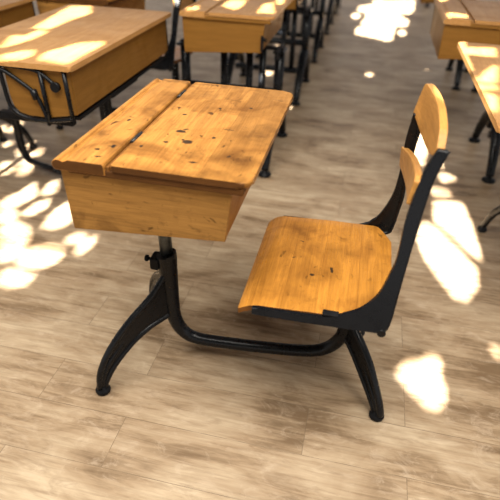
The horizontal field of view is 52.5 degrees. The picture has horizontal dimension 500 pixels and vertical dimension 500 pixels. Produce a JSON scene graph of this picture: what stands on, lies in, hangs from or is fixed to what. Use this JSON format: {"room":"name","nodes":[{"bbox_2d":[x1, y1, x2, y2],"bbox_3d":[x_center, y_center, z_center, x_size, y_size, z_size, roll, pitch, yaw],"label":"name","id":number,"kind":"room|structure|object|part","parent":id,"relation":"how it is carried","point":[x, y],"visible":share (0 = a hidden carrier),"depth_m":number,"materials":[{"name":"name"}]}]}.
{"room":"classroom","nodes":[
{"label":"classroom","id":0,"kind":"room"},
{"bbox_2d":[0,0,499,499],"bbox_3d":[-0.200,-1.234,3.881,11.000,0.001,14.500,9,36,9],"label":"floor","id":1,"kind":"structure","parent":0,"point":[179,418],"depth_m":1.76,"materials":[{"name":"brown wood"}]},
{"bbox_2d":[0,0,37,148],"bbox_3d":[-1.622,-0.821,2.573,0.769,0.758,0.982,9,36,9],"label":"school desk","id":2,"kind":"object","parent":1,"relation":"on","point":[11,11],"visible":0.6,"depth_m":2.60,"materials":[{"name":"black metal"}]},
{"bbox_3d":[-1.423,-0.692,2.783,0.047,0.286,0.300,-3,36,-7],"label":"leg","id":3,"kind":"part","parent":2,"relation":"part of","materials":[{"name":"black metal"}]},
{"bbox_3d":[-1.269,-0.996,2.355,0.016,0.160,0.903,9,36,9],"label":"panel","id":4,"kind":"part","parent":2,"relation":"part of","materials":[{"name":"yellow wood"}]},
{"bbox_3d":[-1.495,-1.105,2.340,0.533,0.018,0.980,9,36,9],"label":"lid","id":5,"kind":"part","parent":2,"relation":"part of","materials":[{"name":"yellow wood"}]},
{"bbox_3d":[-1.327,-0.664,2.747,0.155,0.286,0.248,9,36,9],"label":"leg","id":6,"kind":"part","parent":2,"relation":"part of","materials":[{"name":"black metal"}]},
{"bbox_3d":[-1.280,-1.266,2.746,0.241,0.175,0.018,9,36,9],"label":"panel","id":7,"kind":"part","parent":2,"relation":"part of","materials":[{"name":"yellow wood"}]},
{"bbox_2d":[0,4,170,174],"bbox_3d":[-0.871,-0.623,2.333,0.769,0.758,0.982,9,36,9],"label":"school desk","id":8,"kind":"object","parent":1,"relation":"on","point":[60,65],"visible":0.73,"depth_m":1.93,"materials":[{"name":"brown wood"}]},
{"bbox_3d":[-0.763,-0.538,1.765,0.308,0.207,0.024,9,36,9],"label":"arm","id":9,"kind":"part","parent":8,"relation":"part of","materials":[{"name":"black metal"}]},
{"bbox_3d":[-0.730,-0.550,1.768,0.241,0.175,0.018,9,36,9],"label":"panel","id":10,"kind":"part","parent":8,"relation":"part of","materials":[{"name":"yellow wood"}]},
{"bbox_3d":[-0.745,-0.907,2.100,0.533,0.018,0.980,9,36,9],"label":"lid","id":11,"kind":"part","parent":8,"relation":"part of","materials":[{"name":"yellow wood"}]},
{"bbox_3d":[-0.519,-0.797,2.115,0.016,0.160,0.903,9,36,9],"label":"panel","id":12,"kind":"part","parent":8,"relation":"part of","materials":[{"name":"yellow wood"}]},
{"bbox_3d":[-0.530,-1.068,2.507,0.241,0.175,0.018,9,36,9],"label":"panel","id":13,"kind":"part","parent":8,"relation":"part of","materials":[{"name":"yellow wood"}]},
{"bbox_3d":[-0.555,-1.075,2.530,0.308,0.207,0.024,9,36,9],"label":"arm","id":14,"kind":"part","parent":8,"relation":"part of","materials":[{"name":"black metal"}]},
{"bbox_2d":[36,0,195,129],"bbox_3d":[-0.710,-1.226,3.075,0.856,0.891,0.648,9,36,9],"label":"school desk","id":15,"kind":"object","parent":1,"relation":"on","point":[171,60],"visible":0.17,"depth_m":2.77,"materials":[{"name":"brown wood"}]},
{"bbox_3d":[-0.974,-1.275,2.782,0.399,0.158,0.016,9,36,9],"label":"panel","id":16,"kind":"part","parent":15,"relation":"part of","materials":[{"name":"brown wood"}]},
{"bbox_3d":[-0.884,-1.500,2.954,0.400,0.018,0.604,9,36,9],"label":"rim moulding","id":17,"kind":"part","parent":15,"relation":"part of","materials":[{"name":"brown wood"}]},
{"bbox_3d":[-0.825,-1.505,2.935,0.312,0.015,0.610,9,36,9],"label":"lid","id":18,"kind":"part","parent":15,"relation":"part of","materials":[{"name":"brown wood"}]},
{"bbox_3d":[-0.733,-1.417,2.971,0.030,0.132,0.550,9,36,9],"label":"panel","id":19,"kind":"part","parent":15,"relation":"part of","materials":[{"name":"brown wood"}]},
{"bbox_3d":[-0.533,-1.179,2.702,0.391,0.419,0.114,-2,36,-6],"label":"frame","id":20,"kind":"part","parent":15,"relation":"part of","materials":[{"name":"black metal"}]},
{"bbox_3d":[-0.549,-1.137,2.990,0.364,0.050,0.421,9,36,9],"label":"seat","id":21,"kind":"part","parent":15,"relation":"part of","materials":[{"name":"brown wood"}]},
{"bbox_2d":[177,0,292,177],"bbox_3d":[-0.098,-0.925,2.774,0.587,0.786,0.661,9,36,9],"label":"school desk","id":22,"kind":"object","parent":1,"relation":"on","point":[224,27],"visible":0.52,"depth_m":2.43,"materials":[{"name":"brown wood"}]},
{"bbox_3d":[-0.126,-1.007,2.402,0.399,0.158,0.016,9,36,9],"label":"panel","id":23,"kind":"part","parent":22,"relation":"part of","materials":[{"name":"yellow wood"}]},
{"bbox_3d":[-0.036,-1.232,2.574,0.400,0.018,0.604,9,36,9],"label":"rim moulding","id":24,"kind":"part","parent":22,"relation":"part of","materials":[{"name":"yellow wood"}]},
{"bbox_3d":[0.024,-1.236,2.555,0.312,0.015,0.610,9,36,9],"label":"lid","id":25,"kind":"part","parent":22,"relation":"part of","materials":[{"name":"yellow wood"}]},
{"bbox_3d":[0.115,-1.149,2.591,0.030,0.132,0.550,9,36,9],"label":"panel","id":26,"kind":"part","parent":22,"relation":"part of","materials":[{"name":"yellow wood"}]},
{"bbox_2d":[52,78,449,421],"bbox_3d":[0.031,-0.044,1.452,0.856,0.891,0.648,9,36,9],"label":"school desk","id":27,"kind":"object","parent":1,"relation":"on","point":[178,158],"visible":1,"depth_m":1.24,"materials":[{"name":"brown wood"}]},
{"bbox_3d":[-0.344,0.234,1.492,0.280,0.335,0.026,-25,43,-32],"label":"leg","id":28,"kind":"part","parent":27,"relation":"part of","materials":[{"name":"black metal"}]},
{"bbox_3d":[-0.233,-0.093,1.158,0.399,0.158,0.016,9,36,9],"label":"panel","id":29,"kind":"part","parent":27,"relation":"part of","materials":[{"name":"brown wood"}]},
{"bbox_3d":[-0.244,-0.341,1.341,0.006,0.018,0.602,9,36,9],"label":"hinge rail","id":30,"kind":"part","parent":27,"relation":"part of","materials":[{"name":"brown wood"}]},
{"bbox_3d":[-0.297,0.112,1.665,0.026,0.335,0.280,-14,38,-21],"label":"leg","id":31,"kind":"part","parent":27,"relation":"part of","materials":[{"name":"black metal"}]},
{"bbox_3d":[-0.143,-0.318,1.330,0.400,0.018,0.604,9,36,9],"label":"rim moulding","id":32,"kind":"part","parent":27,"relation":"part of","materials":[{"name":"brown wood"}]},
{"bbox_3d":[-0.239,-0.041,1.412,0.190,0.258,0.130,9,36,9],"label":"post","id":33,"kind":"part","parent":27,"relation":"part of","materials":[{"name":"metal"}]},
{"bbox_3d":[-0.084,-0.322,1.311,0.312,0.015,0.610,9,36,9],"label":"lid","id":34,"kind":"part","parent":27,"relation":"part of","materials":[{"name":"brown wood"}]},
{"bbox_3d":[0.008,-0.235,1.347,0.030,0.132,0.550,9,36,9],"label":"panel","id":35,"kind":"part","parent":27,"relation":"part of","materials":[{"name":"brown wood"}]},
{"bbox_3d":[0.192,0.045,1.365,0.364,0.050,0.421,9,36,9],"label":"seat","id":36,"kind":"part","parent":27,"relation":"part of","materials":[{"name":"brown wood"}]},
{"bbox_3d":[0.208,0.004,1.078,0.391,0.419,0.114,-2,36,-6],"label":"frame","id":37,"kind":"part","parent":27,"relation":"part of","materials":[{"name":"black metal"}]},
{"bbox_3d":[0.270,-0.212,1.405,0.341,0.391,0.064,9,36,9],"label":"frame","id":38,"kind":"part","parent":27,"relation":"part of","materials":[{"name":"black metal"}]},
{"bbox_3d":[0.330,0.336,1.479,0.160,0.230,0.182,9,36,9],"label":"leg","id":39,"kind":"part","parent":27,"relation":"part of","materials":[{"name":"black metal"}]},
{"bbox_2d":[228,0,312,105],"bbox_3d":[0.152,-1.570,3.693,0.587,0.786,0.661,9,36,9],"label":"school desk","id":40,"kind":"object","parent":1,"relation":"on","point":[301,71],"visible":0.7,"depth_m":3.65,"materials":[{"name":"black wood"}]},
{"bbox_3d":[0.124,-1.651,3.321,0.399,0.158,0.016,9,36,9],"label":"panel","id":41,"kind":"part","parent":40,"relation":"part of","materials":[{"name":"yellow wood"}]},
{"bbox_2d":[254,0,325,62],"bbox_3d":[0.401,-2.214,4.612,0.587,0.786,0.661,9,36,9],"label":"school desk","id":42,"kind":"object","parent":1,"relation":"on","point":[318,37],"visible":0.52,"depth_m":4.57,"materials":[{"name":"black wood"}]},
{"bbox_2d":[278,0,334,34],"bbox_3d":[0.651,-2.859,5.532,0.587,0.786,0.661,9,36,9],"label":"school desk","id":43,"kind":"object","parent":1,"relation":"on","point":[329,13],"visible":0.52,"depth_m":5.46,"materials":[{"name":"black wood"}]},
{"bbox_2d":[300,0,340,14],"bbox_3d":[0.901,-3.503,6.451,0.587,0.786,0.661,9,36,9],"label":"school desk","id":44,"kind":"object","parent":1,"relation":"on","point":[337,2],"visible":0.46,"depth_m":6.37,"materials":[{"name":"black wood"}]},
{"bbox_2d":[420,0,477,92],"bbox_3d":[1.609,-1.791,4.081,0.603,0.786,0.681,9,36,9],"label":"school desk","id":45,"kind":"object","parent":1,"relation":"on","point":[460,63],"visible":0.34,"depth_m":4.01,"materials":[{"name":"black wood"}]},
{"bbox_3d":[1.474,-1.895,3.735,0.399,0.158,0.016,9,36,9],"label":"panel","id":46,"kind":"part","parent":45,"relation":"part of","materials":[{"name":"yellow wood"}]},
{"bbox_2d":[430,0,499,183],"bbox_3d":[1.257,-0.880,2.782,0.603,0.786,0.681,9,36,9],"label":"school desk","id":47,"kind":"object","parent":1,"relation":"on","point":[453,21],"visible":0.85,"depth_m":2.51,"materials":[{"name":"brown wood"}]},
{"bbox_3d":[0.999,-1.172,2.692,0.020,0.158,0.550,9,36,9],"label":"panel","id":48,"kind":"part","parent":47,"relation":"part of","materials":[{"name":"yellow wood"}]},
{"bbox_3d":[1.111,-1.233,2.618,0.006,0.018,0.602,9,36,9],"label":"hinge rail","id":49,"kind":"part","parent":47,"relation":"part of","materials":[{"name":"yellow wood"}]},
{"bbox_3d":[1.122,-0.985,2.436,0.399,0.158,0.016,9,36,9],"label":"panel","id":50,"kind":"part","parent":47,"relation":"part of","materials":[{"name":"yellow wood"}]},
{"bbox_3d":[1.212,-1.209,2.608,0.400,0.018,0.604,9,36,9],"label":"rim moulding","id":51,"kind":"part","parent":47,"relation":"part of","materials":[{"name":"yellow wood"}]},
{"bbox_3d":[1.271,-1.214,2.588,0.312,0.015,0.610,9,36,9],"label":"lid","id":52,"kind":"part","parent":47,"relation":"part of","materials":[{"name":"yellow wood"}]},
{"bbox_2d":[457,42,499,232],"bbox_3d":[1.014,-0.250,1.908,0.533,0.758,0.982,9,36,9],"label":"school desk","id":53,"kind":"object","parent":1,"relation":"on","point":[482,61],"visible":1,"depth_m":1.81,"materials":[{"name":"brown wood"}]},
{"bbox_3d":[1.025,-0.552,1.693,0.533,0.018,0.980,9,36,9],"label":"lid","id":54,"kind":"part","parent":53,"relation":"part of","materials":[{"name":"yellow wood"}]},
{"bbox_3d":[1.097,-0.139,2.136,0.047,0.286,0.300,-3,36,-7],"label":"leg","id":55,"kind":"part","parent":53,"relation":"part of","materials":[{"name":"black metal"}]}
]}

